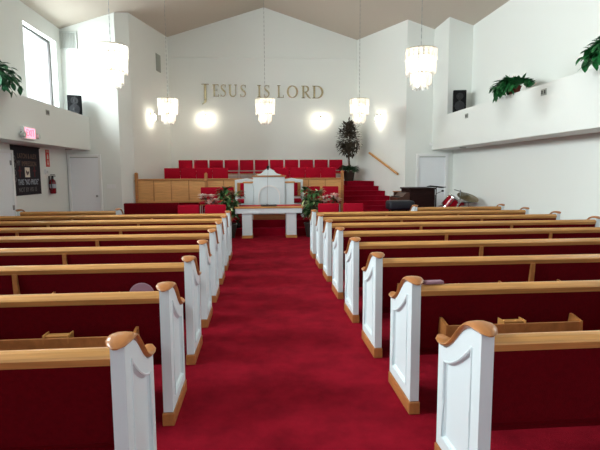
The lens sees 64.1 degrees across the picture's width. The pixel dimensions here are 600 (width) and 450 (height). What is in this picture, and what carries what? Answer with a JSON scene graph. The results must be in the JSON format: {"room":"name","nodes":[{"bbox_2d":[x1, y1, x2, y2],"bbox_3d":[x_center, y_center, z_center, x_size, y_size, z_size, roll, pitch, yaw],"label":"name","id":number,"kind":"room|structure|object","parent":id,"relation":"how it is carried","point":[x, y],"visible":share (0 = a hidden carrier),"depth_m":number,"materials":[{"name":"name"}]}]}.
{"room":"house of worship","nodes":[
{"label":"house of worship","id":0,"kind":"room"},
{"bbox_2d":[0,0,69,211],"bbox_3d":[-5.811,-1.628,4.616,0.220,5.507,17.450,-1,6,-5],"label":"wall","id":1,"kind":"structure","parent":0,"point":[14,14],"depth_m":11.54,"materials":[{"name":"white paint"}]},
{"bbox_2d":[0,149,16,215],"bbox_3d":[-6.089,-0.485,9.808,0.055,2.120,1.040,-1,6,-5],"label":"door","id":2,"kind":"structure","parent":1,"relation":"in","point":[8,201],"depth_m":10.01,"materials":[{"name":"white wood"}]},
{"bbox_2d":[9,144,41,195],"bbox_3d":[-6.183,-1.232,10.860,0.032,1.099,1.360,-1,6,-5],"label":"banner","id":3,"kind":"object","parent":1,"relation":"attached to","point":[26,158],"visible":1,"depth_m":10.85,"materials":[{"name":"black fabric"}]},
{"bbox_2d":[25,167,29,176],"bbox_3d":[-6.184,-1.194,10.874,0.006,0.220,0.220,-1,6,-5],"label":"picture","id":4,"kind":"object","parent":3,"relation":"attached to","point":[27,169],"depth_m":10.87,"materials":[{"name":"white paper"}]},
{"bbox_2d":[20,126,40,139],"bbox_3d":[-5.390,-1.829,9.549,0.125,0.250,0.707,-1,6,-5],"label":"exit sign","id":5,"kind":"object","parent":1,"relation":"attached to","point":[28,133],"visible":1,"depth_m":9.48,"materials":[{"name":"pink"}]},
{"bbox_2d":[23,25,52,104],"bbox_3d":[-6.489,-3.825,11.730,0.054,1.750,1.770,-1,6,-5],"label":"window","id":6,"kind":"structure","parent":1,"relation":"in","point":[24,27],"depth_m":12.51,"materials":[{"name":"white"}]},
{"bbox_2d":[0,88,90,149],"bbox_3d":[-5.369,-1.570,4.558,0.650,0.900,17.250,-1,6,-5],"label":"balcony","id":7,"kind":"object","parent":1,"relation":"attached to","point":[63,129],"depth_m":10.32,"materials":[{"name":"white paint"}]},
{"bbox_2d":[0,61,23,97],"bbox_3d":[-5.370,-2.549,8.166,1.168,0.672,1.488,-1,6,-5],"label":"trailing plant","id":8,"kind":"object","parent":7,"relation":"on","point":[4,85],"visible":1,"depth_m":8.25,"materials":[{"name":"green plant"}]},
{"bbox_2d":[67,95,82,114],"bbox_3d":[-5.973,-3.166,12.723,0.353,0.520,0.317,-3,7,-22],"label":"loudspeaker","id":9,"kind":"object","parent":7,"relation":"on","point":[74,102],"visible":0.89,"depth_m":12.58,"materials":[{"name":"black plastic"}]},
{"bbox_2d":[45,150,49,166],"bbox_3d":[-6.291,-1.661,11.945,0.010,0.420,0.200,-1,6,-5],"label":"sign","id":10,"kind":"object","parent":1,"relation":"attached to","point":[46,151],"visible":1,"depth_m":11.93,"materials":[{"name":"red plastic"}]},
{"bbox_2d":[48,174,56,193],"bbox_3d":[-6.206,-1.028,12.033,0.181,0.480,0.157,5,8,39],"label":"fire extinguisher","id":11,"kind":"object","parent":1,"relation":"attached to","point":[52,183],"visible":1,"depth_m":12.00,"materials":[{"name":"red metal"}]},
{"bbox_2d":[59,12,122,210],"bbox_3d":[-5.795,-2.772,13.158,1.630,5.942,0.120,-1,6,-5],"label":"wall","id":12,"kind":"structure","parent":0,"point":[79,75],"depth_m":13.05,"materials":[{"name":"white paint"}]},
{"bbox_2d":[59,31,76,48],"bbox_3d":[-6.195,-4.934,12.813,0.440,0.460,0.032,-1,6,-5],"label":"air vent","id":13,"kind":"object","parent":12,"relation":"in","point":[68,39],"visible":1,"depth_m":12.81,"materials":[{"name":"grey"}]},
{"bbox_2d":[67,154,103,210],"bbox_3d":[-5.925,-0.869,13.248,0.890,2.140,0.108,-1,6,-5],"label":"door","id":14,"kind":"structure","parent":12,"relation":"in","point":[84,170],"depth_m":13.23,"materials":[{"name":"white wood"}]},
{"bbox_2d":[114,12,135,212],"bbox_3d":[-4.886,-2.847,13.354,0.120,6.038,0.417,5,8,41],"label":"wall","id":15,"kind":"structure","parent":0,"point":[121,27],"depth_m":13.32,"materials":[{"name":"white paint"}]},
{"bbox_2d":[128,13,171,178],"bbox_3d":[-4.636,-3.102,14.954,0.120,6.196,3.002,0,6,5],"label":"wall","id":16,"kind":"structure","parent":0,"point":[151,138],"depth_m":14.56,"materials":[{"name":"white paint"}]},
{"bbox_2d":[156,53,160,72],"bbox_3d":[-4.523,-5.175,15.313,0.022,0.540,0.380,0,6,5],"label":"air vent","id":17,"kind":"object","parent":16,"relation":"in","point":[158,58],"visible":1,"depth_m":15.29,"materials":[{"name":"grey metal"}]},
{"bbox_2d":[167,8,356,180],"bbox_3d":[-1.232,-3.830,16.702,6.470,7.230,0.120,-1,6,-5],"label":"wall","id":18,"kind":"structure","parent":0,"point":[232,130],"depth_m":16.55,"materials":[{"name":"white paint"}]},
{"bbox_2d":[201,84,208,103],"bbox_3d":[-3.237,-4.470,16.389,0.258,0.687,0.030,-1,6,-5],"label":"letter","id":19,"kind":"object","parent":18,"relation":"attached to","point":[205,88],"depth_m":16.38,"materials":[{"name":"gold metal"}]},
{"bbox_2d":[170,56,355,58],"bbox_3d":[-1.220,-5.722,16.408,6.340,0.055,0.060,-1,6,-5],"label":"trim","id":20,"kind":"structure","parent":18,"relation":"attached to","point":[170,56],"depth_m":16.39,"materials":[{"name":"white paint"}]},
{"bbox_2d":[287,86,297,97],"bbox_3d":[-0.264,-4.621,16.619,0.388,0.416,0.030,-1,6,-5],"label":"letter","id":21,"kind":"object","parent":18,"relation":"attached to","point":[295,87],"depth_m":16.61,"materials":[{"name":"gold metal"}]},
{"bbox_2d":[301,86,309,97],"bbox_3d":[0.213,-4.620,16.659,0.328,0.429,0.030,-1,6,-5],"label":"letter","id":22,"kind":"object","parent":18,"relation":"attached to","point":[302,86],"depth_m":16.64,"materials":[{"name":"gold metal"}]},
{"bbox_2d":[312,86,322,97],"bbox_3d":[0.620,-4.626,16.692,0.388,0.426,0.030,-1,6,-5],"label":"letter","id":23,"kind":"object","parent":18,"relation":"attached to","point":[312,86],"depth_m":16.68,"materials":[{"name":"gold metal"}]},
{"bbox_2d":[20,0,508,39],"bbox_3d":[-0.398,-5.466,6.341,11.600,1.994,20.800,-1,6,-5],"label":"ceiling","id":24,"kind":"structure","parent":0,"point":[355,19],"depth_m":13.78,"materials":[{"name":"beige paint"}]},
{"bbox_2d":[92,0,128,89],"bbox_3d":[-3.019,-3.890,7.505,0.532,3.439,0.532,-1,6,-5],"label":"chandelier","id":25,"kind":"object","parent":24,"relation":"hanging from","point":[112,67],"visible":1,"depth_m":7.50,"materials":[{"name":"white glass"}]},
{"bbox_2d":[157,1,177,124],"bbox_3d":[-3.451,-4.365,12.363,0.532,3.502,0.532,-1,6,-5],"label":"chandelier","id":26,"kind":"object","parent":24,"relation":"hanging from","point":[167,107],"visible":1,"depth_m":12.35,"materials":[{"name":"white glass"}]},
{"bbox_2d":[255,0,274,124],"bbox_3d":[-0.936,-4.805,12.524,0.532,4.295,0.532,-1,6,-5],"label":"chandelier","id":27,"kind":"object","parent":24,"relation":"hanging from","point":[263,109],"visible":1,"depth_m":12.56,"materials":[{"name":"white glass"}]},
{"bbox_2d":[349,60,368,124],"bbox_3d":[1.592,-4.460,12.770,0.532,3.507,0.532,-1,6,-5],"label":"chandelier","id":28,"kind":"object","parent":24,"relation":"hanging from","point":[360,106],"visible":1,"depth_m":12.76,"materials":[{"name":"white glass"}]},
{"bbox_2d":[405,0,437,90],"bbox_3d":[2.024,-3.972,7.914,0.532,3.418,0.532,-1,6,-5],"label":"chandelier","id":29,"kind":"object","parent":24,"relation":"hanging from","point":[419,74],"visible":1,"depth_m":7.90,"materials":[{"name":"white glass"}]},
{"bbox_2d":[235,227,305,235],"bbox_3d":[-0.815,0.168,12.465,5.200,0.190,0.300,-1,6,-5],"label":"step","id":30,"kind":"structure","parent":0,"point":[257,231],"depth_m":12.33,"materials":[{"name":"carpet"}]},
{"bbox_2d":[344,180,390,211],"bbox_3d":[2.063,-0.764,15.640,1.757,1.325,3.140,-1,6,-5],"label":"stairs","id":31,"kind":"structure","parent":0,"point":[373,199],"depth_m":15.08,"materials":[{"name":"carpet"}]},
{"bbox_2d":[336,117,362,180],"bbox_3d":[1.646,-2.571,16.238,0.953,2.144,1.020,1,6,14],"label":"ficus tree","id":32,"kind":"object","parent":31,"relation":"on","point":[349,130],"visible":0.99,"depth_m":16.13,"materials":[{"name":"green plant"}]},
{"bbox_2d":[153,235,599,449],"bbox_3d":[-0.358,0.905,6.981,11.400,0.100,20.700,-1,6,-5],"label":"floor","id":33,"kind":"structure","parent":0,"point":[281,364],"depth_m":3.74,"materials":[{"name":"carpet"}]},
{"bbox_2d":[16,208,123,215],"bbox_3d":[-4.624,0.108,9.819,2.016,0.921,0.592,-1,6,-5],"label":"pew","id":34,"kind":"object","parent":33,"relation":"on","point":[20,212],"visible":0.27,"depth_m":9.53,"materials":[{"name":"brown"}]},
{"bbox_2d":[0,331,156,449],"bbox_3d":[-2.844,0.931,2.135,4.256,0.921,0.592,-1,6,-5],"label":"pew","id":35,"kind":"object","parent":33,"relation":"on","point":[93,398],"visible":1,"depth_m":2.04,"materials":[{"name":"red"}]},
{"bbox_2d":[0,442,113,449],"bbox_3d":[-2.847,0.972,2.178,4.078,0.060,0.405,-1,6,-5],"label":"seat cushion","id":36,"kind":"object","parent":35,"relation":"on","point":[107,444],"depth_m":2.13,"materials":[{"name":"fabric"}]},
{"bbox_2d":[0,281,186,425],"bbox_3d":[-2.923,0.829,3.078,4.256,0.921,0.650,-1,6,-5],"label":"pew","id":37,"kind":"object","parent":33,"relation":"on","point":[61,320],"visible":0.91,"depth_m":2.98,"materials":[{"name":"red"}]},
{"bbox_2d":[0,255,202,364],"bbox_3d":[-3.003,0.724,4.050,4.256,0.921,0.650,-1,6,-5],"label":"pew","id":38,"kind":"object","parent":33,"relation":"on","point":[79,278],"visible":0.55,"depth_m":3.93,"materials":[{"name":"fabric"}]},
{"bbox_2d":[129,283,153,291],"bbox_3d":[-1.288,0.575,3.902,0.210,0.209,0.028,-1,6,-4],"label":"fan","id":39,"kind":"object","parent":38,"relation":"in","point":[140,286],"visible":0.36,"depth_m":3.90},
{"bbox_2d":[0,239,212,327],"bbox_3d":[-3.084,0.619,5.022,4.256,0.921,0.650,-1,6,-5],"label":"pew","id":40,"kind":"object","parent":33,"relation":"on","point":[166,253],"visible":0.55,"depth_m":4.88,"materials":[{"name":"fabric"}]},
{"bbox_2d":[0,229,219,302],"bbox_3d":[-3.164,0.514,5.994,4.256,0.921,0.650,-1,6,-5],"label":"pew","id":41,"kind":"object","parent":33,"relation":"on","point":[212,236],"visible":0.38,"depth_m":5.82,"materials":[{"name":"wood"}]},
{"bbox_2d":[0,221,224,284],"bbox_3d":[-3.245,0.410,6.966,4.256,0.921,0.650,-1,6,-5],"label":"pew","id":42,"kind":"object","parent":33,"relation":"on","point":[165,229],"visible":0.39,"depth_m":6.77,"materials":[{"name":"wood"}]},
{"bbox_2d":[0,215,228,270],"bbox_3d":[-3.325,0.305,7.938,4.256,0.921,0.650,-1,6,-5],"label":"pew","id":43,"kind":"object","parent":33,"relation":"on","point":[139,222],"visible":0.33,"depth_m":7.72,"materials":[{"name":"wood"}]},
{"bbox_2d":[0,210,231,259],"bbox_3d":[-3.406,0.200,8.910,4.256,0.921,0.650,-1,6,-5],"label":"pew","id":44,"kind":"object","parent":33,"relation":"on","point":[228,212],"visible":0.16,"depth_m":8.67,"materials":[{"name":"wood"}]},
{"bbox_2d":[124,203,178,214],"bbox_3d":[-3.338,-0.045,11.007,1.200,0.955,0.570,-1,6,-5],"label":"upholstered bench","id":45,"kind":"object","parent":33,"relation":"on","point":[129,208],"visible":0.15,"depth_m":10.69,"materials":[{"name":"fabric"}]},
{"bbox_2d":[178,205,198,213],"bbox_3d":[-2.482,-0.044,10.845,0.465,0.851,0.471,-1,6,-5],"label":"chair","id":46,"kind":"object","parent":33,"relation":"on","point":[182,209],"visible":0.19,"depth_m":10.58,"materials":[{"name":"red fabric"}]},
{"bbox_2d":[205,204,225,213],"bbox_3d":[-1.894,-0.053,10.893,0.465,0.851,0.471,-1,6,-5],"label":"chair","id":47,"kind":"object","parent":33,"relation":"on","point":[209,209],"visible":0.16,"depth_m":10.63,"materials":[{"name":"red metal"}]},
{"bbox_2d":[215,186,244,237],"bbox_3d":[-1.747,-0.328,11.928,0.835,1.302,0.839,5,8,39],"label":"floor plant","id":48,"kind":"object","parent":33,"relation":"on","point":[229,198],"visible":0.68,"depth_m":11.83,"materials":[{"name":"green plant"}]},
{"bbox_2d":[234,206,302,237],"bbox_3d":[-0.788,-0.092,12.096,1.680,0.785,0.620,-1,6,-5],"label":"table","id":49,"kind":"object","parent":33,"relation":"on","point":[290,212],"visible":0.95,"depth_m":11.83,"materials":[{"name":"white wood"}]},
{"bbox_2d":[232,215,309,227],"bbox_3d":[-0.917,-0.177,14.791,7.623,0.375,4.400,-1,6,-5],"label":"platform","id":50,"kind":"object","parent":33,"relation":"on","point":[300,221],"visible":0.07,"depth_m":12.61,"materials":[{"name":"carpet"}]},
{"bbox_2d":[199,187,217,213],"bbox_3d":[-2.507,-0.605,13.145,0.456,0.851,0.471,-1,6,-5],"label":"chair","id":51,"kind":"object","parent":50,"relation":"on","point":[205,190],"visible":0.52,"depth_m":13.29,"materials":[{"name":"red fabric"}]},
{"bbox_2d":[216,187,233,203],"bbox_3d":[-2.062,-0.617,13.231,0.456,0.851,0.471,-1,6,-5],"label":"chair","id":52,"kind":"object","parent":50,"relation":"on","point":[218,188],"visible":0.34,"depth_m":13.37,"materials":[{"name":"red fabric"}]},
{"bbox_2d":[134,170,343,215],"bbox_3d":[-1.699,-0.916,13.889,5.996,1.298,0.116,-1,6,-5],"label":"rail","id":53,"kind":"object","parent":50,"relation":"on","point":[181,191],"visible":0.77,"depth_m":13.74,"materials":[{"name":"brown wood"}]},
{"bbox_2d":[235,178,253,216],"bbox_3d":[-1.512,-0.767,13.472,0.640,1.090,0.590,-1,6,-5],"label":"chair","id":54,"kind":"object","parent":50,"relation":"on","point":[240,181],"visible":0.27,"depth_m":13.63,"materials":[{"name":"white wood"}]},
{"bbox_2d":[243,168,294,219],"bbox_3d":[-0.833,-0.841,12.884,1.380,1.355,0.550,-1,6,-5],"label":"pulpit","id":55,"kind":"object","parent":50,"relation":"on","point":[280,191],"visible":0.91,"depth_m":12.65,"materials":[{"name":"white wood"}]},
{"bbox_2d":[285,178,303,216],"bbox_3d":[-0.216,-0.786,13.577,0.640,1.090,0.590,-1,6,-5],"label":"chair","id":56,"kind":"object","parent":50,"relation":"on","point":[297,200],"visible":0.37,"depth_m":13.75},
{"bbox_2d":[304,186,319,217],"bbox_3d":[0.360,-0.652,13.428,0.456,0.851,0.471,-1,6,-5],"label":"chair","id":57,"kind":"object","parent":50,"relation":"on","point":[309,187],"visible":0.21,"depth_m":13.57,"materials":[{"name":"red fabric"}]},
{"bbox_2d":[322,186,340,211],"bbox_3d":[0.882,-0.654,13.421,0.456,0.851,0.471,-1,6,-5],"label":"chair","id":58,"kind":"object","parent":50,"relation":"on","point":[329,189],"visible":0.44,"depth_m":13.56,"materials":[{"name":"red fabric"}]},
{"bbox_2d":[295,186,326,236],"bbox_3d":[0.291,-0.349,12.129,0.838,1.278,0.874,-1,6,-5],"label":"floor plant","id":59,"kind":"object","parent":33,"relation":"on","point":[308,201],"visible":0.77,"depth_m":11.99,"materials":[{"name":"green plant"}]},
{"bbox_2d":[318,203,338,211],"bbox_3d":[0.627,-0.089,11.098,0.465,0.851,0.471,-1,6,-5],"label":"chair","id":60,"kind":"object","parent":33,"relation":"on","point":[322,207],"visible":0.23,"depth_m":10.84,"materials":[{"name":"red fabric"}]},
{"bbox_2d":[343,203,362,211],"bbox_3d":[1.196,-0.098,11.144,0.465,0.851,0.471,-1,6,-5],"label":"chair","id":61,"kind":"object","parent":33,"relation":"on","point":[347,207],"visible":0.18,"depth_m":10.88,"materials":[{"name":"red fabric"}]},
{"bbox_2d":[386,200,414,210],"bbox_3d":[2.449,-0.142,11.768,0.620,0.921,0.450,-1,6,-5],"label":"bench","id":62,"kind":"object","parent":33,"relation":"on","point":[392,205],"visible":0.69,"depth_m":11.52,"materials":[{"name":"black plastic"}]},
{"bbox_2d":[390,187,435,210],"bbox_3d":[2.996,-0.400,12.820,1.010,1.200,0.860,-1,6,-5],"label":"piano","id":63,"kind":"object","parent":33,"relation":"on","point":[422,196],"visible":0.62,"depth_m":12.40,"materials":[{"name":"brown wood"}]},
{"bbox_2d":[310,207,529,257],"bbox_3d":[2.317,0.117,9.376,4.256,0.921,0.650,-1,6,-5],"label":"pew","id":64,"kind":"object","parent":33,"relation":"on","point":[524,210],"visible":0.27,"depth_m":9.10,"materials":[{"name":"wood"}]},
{"bbox_2d":[315,211,560,268],"bbox_3d":[2.397,0.222,8.403,4.256,0.921,0.650,-1,6,-5],"label":"pew","id":65,"kind":"object","parent":33,"relation":"on","point":[554,215],"visible":0.29,"depth_m":8.13,"materials":[{"name":"wood"}]},
{"bbox_2d":[441,193,460,206],"bbox_3d":[4.005,-0.321,12.710,0.514,1.045,0.420,2,7,24],"label":"tom drum","id":66,"kind":"object","parent":33,"relation":"on","point":[450,200],"visible":0.71,"depth_m":12.53,"materials":[{"name":"red"}]},
{"bbox_2d":[410,204,504,210],"bbox_3d":[3.369,-0.007,10.469,2.016,0.921,0.592,-1,6,-5],"label":"pew","id":67,"kind":"object","parent":33,"relation":"on","point":[499,206],"visible":0.24,"depth_m":10.18,"materials":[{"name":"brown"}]},
{"bbox_2d":[322,216,599,281],"bbox_3d":[2.478,0.327,7.431,4.256,0.921,0.650,-1,6,-5],"label":"pew","id":68,"kind":"object","parent":33,"relation":"on","point":[592,221],"visible":0.3,"depth_m":7.16,"materials":[{"name":"wood"}]},
{"bbox_2d":[331,227,599,298],"bbox_3d":[2.558,0.432,6.459,4.256,0.921,0.650,-1,6,-5],"label":"pew","id":69,"kind":"object","parent":33,"relation":"on","point":[340,240],"visible":0.35,"depth_m":6.17,"materials":[{"name":"wood"}]},
{"bbox_2d":[454,189,478,206],"bbox_3d":[4.156,-0.316,12.069,0.656,1.178,0.494,-1,6,-5],"label":"cymbal stand","id":70,"kind":"object","parent":33,"relation":"on","point":[468,197],"visible":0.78,"depth_m":11.99,"materials":[{"name":"gold metal"}]},
{"bbox_2d":[344,237,599,322],"bbox_3d":[2.639,0.537,5.487,4.256,0.921,0.650,-1,6,-5],"label":"pew","id":71,"kind":"object","parent":33,"relation":"on","point":[357,253],"visible":0.41,"depth_m":5.17,"materials":[{"name":"wood"}]},
{"bbox_2d":[361,252,599,357],"bbox_3d":[2.719,0.641,4.515,4.256,0.921,0.650,-1,6,-5],"label":"pew","id":72,"kind":"object","parent":33,"relation":"on","point":[381,276],"visible":0.48,"depth_m":4.19,"materials":[{"name":"fabric"}]},
{"bbox_2d":[388,276,599,413],"bbox_3d":[2.800,0.746,3.543,4.256,0.921,0.650,-1,6,-5],"label":"pew","id":73,"kind":"object","parent":33,"relation":"on","point":[420,312],"visible":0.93,"depth_m":3.19,"materials":[{"name":"white"}]},
{"bbox_2d":[423,280,443,284],"bbox_3d":[0.878,0.377,3.158,0.130,0.022,0.050,-1,6,-10],"label":"folded cloth","id":74,"kind":"object","parent":73,"relation":"on","point":[427,282],"visible":0.94,"depth_m":3.14,"materials":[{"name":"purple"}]},
{"bbox_2d":[434,320,599,449],"bbox_3d":[2.878,0.848,2.600,4.256,0.921,0.592,-1,6,-5],"label":"pew","id":75,"kind":"object","parent":33,"relation":"on","point":[488,381],"visible":1,"depth_m":2.23,"materials":[{"name":"white"}]},
{"bbox_3d":[-2.217,0.040,11.679,0.340,0.631,0.340,-1,6,-5],"label":"plant stand","id":76,"kind":"object","parent":33,"relation":"on","visible":0},
{"bbox_2d":[198,193,217,211],"bbox_3d":[-2.209,-0.520,11.609,0.580,0.494,0.351,-1,6,-5],"label":"flower arrangement","id":77,"kind":"object","parent":76,"relation":"on","point":[202,195],"visible":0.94,"depth_m":11.57,"materials":[{"name":"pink plant"}]},
{"bbox_3d":[0.782,-0.003,11.923,0.340,0.631,0.340,-1,6,-5],"label":"plant stand","id":78,"kind":"object","parent":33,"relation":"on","visible":0},
{"bbox_2d":[320,193,340,202],"bbox_3d":[0.767,-0.561,11.869,0.594,0.485,0.383,-1,6,-5],"label":"flower arrangement","id":79,"kind":"object","parent":78,"relation":"on","point":[334,197],"visible":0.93,"depth_m":11.83,"materials":[{"name":"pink plant"}]},
{"bbox_2d":[356,20,407,195],"bbox_3d":[2.594,-3.201,15.452,0.120,6.206,3.255,-2,7,-19],"label":"wall","id":80,"kind":"structure","parent":0,"point":[381,54],"depth_m":15.08,"materials":[{"name":"white paint"}]},
{"bbox_2d":[368,152,398,174],"bbox_3d":[2.624,-1.963,15.152,0.096,0.762,1.886,-2,7,-18],"label":"wall handrail","id":81,"kind":"object","parent":80,"relation":"attached to","point":[370,153],"visible":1,"depth_m":15.04,"materials":[{"name":"brown wood"}]},
{"bbox_2d":[405,20,452,195],"bbox_3d":[3.889,-2.925,14.045,1.640,5.945,0.120,-1,6,-5],"label":"wall","id":82,"kind":"structure","parent":0,"point":[419,104],"depth_m":13.94,"materials":[{"name":"white paint"}]},
{"bbox_2d":[416,154,447,206],"bbox_3d":[3.891,-1.025,14.172,0.950,2.140,0.055,-1,6,-5],"label":"door","id":83,"kind":"structure","parent":82,"relation":"in","point":[431,169],"depth_m":14.11,"materials":[{"name":"white wood"}]},
{"bbox_2d":[433,17,472,118],"bbox_3d":[4.225,-4.305,13.308,0.650,2.544,1.100,-1,6,-5],"label":"wall","id":84,"kind":"structure","parent":0,"point":[453,39],"depth_m":12.81,"materials":[{"name":"white paint"}]},
{"bbox_2d":[452,0,599,219],"bbox_3d":[5.331,-1.789,5.522,0.220,5.507,17.450,-1,6,-5],"label":"wall","id":85,"kind":"structure","parent":0,"point":[543,40],"depth_m":9.89,"materials":[{"name":"white paint"}]},
{"bbox_2d":[432,66,599,149],"bbox_3d":[4.902,-1.724,5.443,0.650,0.900,17.350,-1,6,-5],"label":"balcony","id":86,"kind":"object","parent":85,"relation":"attached to","point":[570,106],"depth_m":8.98,"materials":[{"name":"white paint"}]},
{"bbox_2d":[452,90,466,112],"bbox_3d":[4.186,-3.245,12.651,0.338,0.580,0.317,0,6,7],"label":"loudspeaker","id":87,"kind":"object","parent":86,"relation":"on","point":[459,96],"visible":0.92,"depth_m":12.50,"materials":[{"name":"black plastic"}]},
{"bbox_2d":[489,73,536,101],"bbox_3d":[4.300,-2.795,9.768,0.835,0.518,0.984,-1,6,-7],"label":"trailing plant","id":88,"kind":"object","parent":86,"relation":"on","point":[508,85],"visible":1,"depth_m":9.53,"materials":[{"name":"green plant"}]},
{"bbox_2d":[575,36,599,71],"bbox_3d":[4.527,-2.467,6.770,1.025,0.604,1.353,-1,6,-5],"label":"trailing plant","id":89,"kind":"object","parent":86,"relation":"on","point":[591,55],"visible":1,"depth_m":6.85,"materials":[{"name":"green plant"}]},
{"bbox_3d":[-1.784,-0.641,14.825,5.927,0.550,1.690,-1,6,-5],"label":"floor","id":90,"kind":"structure","parent":0,"visible":0},
{"bbox_2d":[164,168,179,178],"bbox_3d":[-3.949,-1.320,14.714,0.488,0.851,0.471,-1,6,-5],"label":"chair","id":91,"kind":"object","parent":90,"relation":"on","point":[169,173],"visible":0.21,"depth_m":14.86,"materials":[{"name":"red fabric"}]},
{"bbox_2d":[180,168,195,178],"bbox_3d":[-3.459,-1.327,14.754,0.488,0.851,0.471,-1,6,-5],"label":"chair","id":92,"kind":"object","parent":90,"relation":"on","point":[185,173],"visible":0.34,"depth_m":14.90,"materials":[{"name":"red fabric"}]},
{"bbox_2d":[196,168,211,178],"bbox_3d":[-2.968,-1.335,14.794,0.488,0.851,0.471,-1,6,-5],"label":"chair","id":93,"kind":"object","parent":90,"relation":"on","point":[200,172],"visible":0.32,"depth_m":14.94,"materials":[{"name":"red fabric"}]},
{"bbox_2d":[212,168,227,177],"bbox_3d":[-2.478,-1.342,14.834,0.488,0.851,0.471,-1,6,-5],"label":"chair","id":94,"kind":"object","parent":90,"relation":"on","point":[216,172],"visible":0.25,"depth_m":14.98,"materials":[{"name":"red fabric"}]},
{"bbox_2d":[274,168,289,177],"bbox_3d":[-0.550,-1.369,14.991,0.488,0.851,0.471,-1,6,-5],"label":"chair","id":95,"kind":"object","parent":90,"relation":"on","point":[284,171],"visible":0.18,"depth_m":15.14,"materials":[{"name":"red fabric"}]},
{"bbox_2d":[290,167,304,177],"bbox_3d":[-0.060,-1.377,15.031,0.488,0.851,0.471,-1,6,-5],"label":"chair","id":96,"kind":"object","parent":90,"relation":"on","point":[294,172],"visible":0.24,"depth_m":15.18,"materials":[{"name":"red fabric"}]},
{"bbox_2d":[305,167,320,177],"bbox_3d":[0.430,-1.384,15.070,0.488,0.851,0.471,-1,6,-5],"label":"chair","id":97,"kind":"object","parent":90,"relation":"on","point":[310,172],"visible":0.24,"depth_m":15.22,"materials":[{"name":"red fabric"}]},
{"bbox_2d":[321,167,335,177],"bbox_3d":[0.920,-1.391,15.110,0.488,0.851,0.471,-1,6,-5],"label":"chair","id":98,"kind":"object","parent":90,"relation":"on","point":[326,172],"visible":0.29,"depth_m":15.26,"materials":[{"name":"red fabric"}]},
{"bbox_3d":[-1.533,-0.939,16.287,6.101,0.825,1.230,-1,6,-5],"label":"floor","id":99,"kind":"structure","parent":0,"visible":0},
{"bbox_2d":[179,160,192,167],"bbox_3d":[-3.806,-1.720,15.844,0.456,0.851,0.471,-1,6,-5],"label":"chair","id":100,"kind":"object","parent":99,"relation":"on","point":[182,163],"visible":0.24,"depth_m":15.99,"materials":[{"name":"red fabric"}]},
{"bbox_2d":[194,160,207,167],"bbox_3d":[-3.300,-1.728,15.885,0.456,0.851,0.471,-1,6,-5],"label":"chair","id":101,"kind":"object","parent":99,"relation":"on","point":[197,163],"visible":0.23,"depth_m":16.03,"materials":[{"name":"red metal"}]},
{"bbox_2d":[209,160,222,167],"bbox_3d":[-2.795,-1.735,15.926,0.456,0.851,0.471,-1,6,-5],"label":"chair","id":102,"kind":"object","parent":99,"relation":"on","point":[212,163],"visible":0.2,"depth_m":16.07,"materials":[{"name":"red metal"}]},
{"bbox_2d":[225,160,237,177],"bbox_3d":[-2.290,-1.742,15.967,0.456,0.851,0.471,-1,6,-5],"label":"chair","id":103,"kind":"object","parent":99,"relation":"on","point":[230,164],"visible":0.57,"depth_m":16.11,"materials":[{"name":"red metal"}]},
{"bbox_2d":[240,160,252,177],"bbox_3d":[-1.785,-1.749,16.008,0.456,0.851,0.471,-1,6,-5],"label":"chair","id":104,"kind":"object","parent":99,"relation":"on","point":[244,164],"visible":0.88,"depth_m":16.15,"materials":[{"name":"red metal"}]},
{"bbox_2d":[255,160,267,175],"bbox_3d":[-1.279,-1.757,16.049,0.456,0.851,0.471,-1,6,-5],"label":"chair","id":105,"kind":"object","parent":99,"relation":"on","point":[259,164],"visible":0.58,"depth_m":16.19,"materials":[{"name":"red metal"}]},
{"bbox_2d":[270,160,282,169],"bbox_3d":[-0.774,-1.764,16.090,0.456,0.851,0.471,-1,6,-5],"label":"chair","id":106,"kind":"object","parent":99,"relation":"on","point":[273,163],"visible":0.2,"depth_m":16.24,"materials":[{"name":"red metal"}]},
{"bbox_2d":[285,160,297,167],"bbox_3d":[-0.269,-1.771,16.131,0.456,0.851,0.471,-1,6,-5],"label":"chair","id":107,"kind":"object","parent":99,"relation":"on","point":[288,163],"visible":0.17,"depth_m":16.28,"materials":[{"name":"red fabric"}]},
{"bbox_2d":[300,160,312,167],"bbox_3d":[0.236,-1.779,16.172,0.456,0.851,0.471,-1,6,-5],"label":"chair","id":108,"kind":"object","parent":99,"relation":"on","point":[303,163],"visible":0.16,"depth_m":16.32,"materials":[{"name":"red fabric"}]},
{"bbox_2d":[315,160,327,167],"bbox_3d":[0.742,-1.786,16.213,0.456,0.851,0.471,-1,6,-5],"label":"chair","id":109,"kind":"object","parent":99,"relation":"on","point":[318,163],"visible":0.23,"depth_m":16.36,"materials":[{"name":"red fabric"}]},
{"bbox_2d":[329,160,341,173],"bbox_3d":[1.247,-1.793,16.255,0.456,0.851,0.471,-1,6,-5],"label":"chair","id":110,"kind":"object","parent":99,"relation":"on","point":[332,163],"visible":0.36,"depth_m":16.40,"materials":[{"name":"red fabric"}]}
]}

